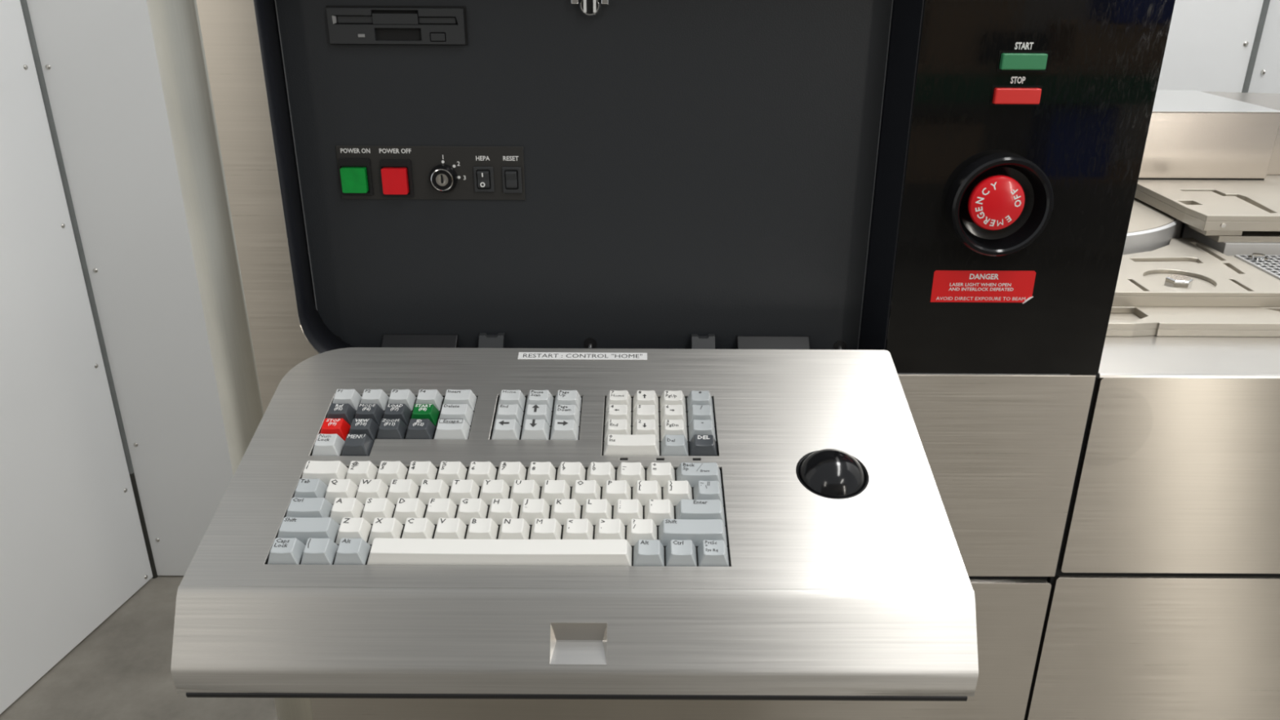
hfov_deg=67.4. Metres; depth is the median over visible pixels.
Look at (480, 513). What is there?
keyboard
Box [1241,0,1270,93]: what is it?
trim
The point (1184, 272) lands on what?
fixture plate
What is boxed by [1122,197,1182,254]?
turntable
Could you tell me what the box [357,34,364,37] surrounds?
indicator light
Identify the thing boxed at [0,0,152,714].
wall
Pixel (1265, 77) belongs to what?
wall
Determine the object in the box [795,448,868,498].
trackball
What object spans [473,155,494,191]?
rocker switch
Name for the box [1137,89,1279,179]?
equipment box
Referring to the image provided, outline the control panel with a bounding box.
[885,0,1175,374]
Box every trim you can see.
[20,0,133,474]
[129,473,158,578]
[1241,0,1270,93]
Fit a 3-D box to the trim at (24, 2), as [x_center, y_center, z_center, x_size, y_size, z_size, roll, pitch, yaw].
[-1.176,-0.757,1.799,0.015,2.210,0.015,0,23,0]
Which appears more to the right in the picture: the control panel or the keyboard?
the control panel
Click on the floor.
(121, 670)
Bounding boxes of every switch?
[429,155,466,192]
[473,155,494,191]
[502,155,522,193]
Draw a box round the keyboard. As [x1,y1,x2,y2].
[265,388,730,566]
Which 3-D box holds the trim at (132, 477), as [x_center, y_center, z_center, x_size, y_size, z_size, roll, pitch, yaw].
[-1.182,0.395,2.284,0.014,0.290,0.014,0,23,0]
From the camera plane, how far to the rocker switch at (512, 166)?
0.72 m
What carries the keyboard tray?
attached to the tall cabinet at (699, 174)
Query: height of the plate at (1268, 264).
0.006 m
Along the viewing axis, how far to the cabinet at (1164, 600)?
0.81 m
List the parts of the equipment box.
lid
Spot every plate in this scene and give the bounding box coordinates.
[1106,231,1279,337]
[1111,238,1279,306]
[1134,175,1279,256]
[1234,253,1279,279]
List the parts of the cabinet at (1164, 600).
panel, panel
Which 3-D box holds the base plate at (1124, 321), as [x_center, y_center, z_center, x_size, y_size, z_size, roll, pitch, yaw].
[0.704,-0.099,0.995,0.692,0.012,0.387,0,23,0]
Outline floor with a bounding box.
[0,575,277,719]
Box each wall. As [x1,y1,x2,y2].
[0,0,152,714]
[26,0,1263,575]
[1248,0,1279,93]
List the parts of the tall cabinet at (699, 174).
corner post, hinge plate, switch panel, hinge arm, panel, hinge arm, hinge plate, frame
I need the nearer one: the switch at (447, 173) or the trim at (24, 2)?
the switch at (447, 173)
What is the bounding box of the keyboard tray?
[170,347,978,701]
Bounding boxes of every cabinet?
[146,0,1096,719]
[1023,335,1279,719]
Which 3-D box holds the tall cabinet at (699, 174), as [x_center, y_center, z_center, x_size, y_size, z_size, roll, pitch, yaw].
[0.002,0.155,0.985,0.705,1.710,0.330,0,23,0]

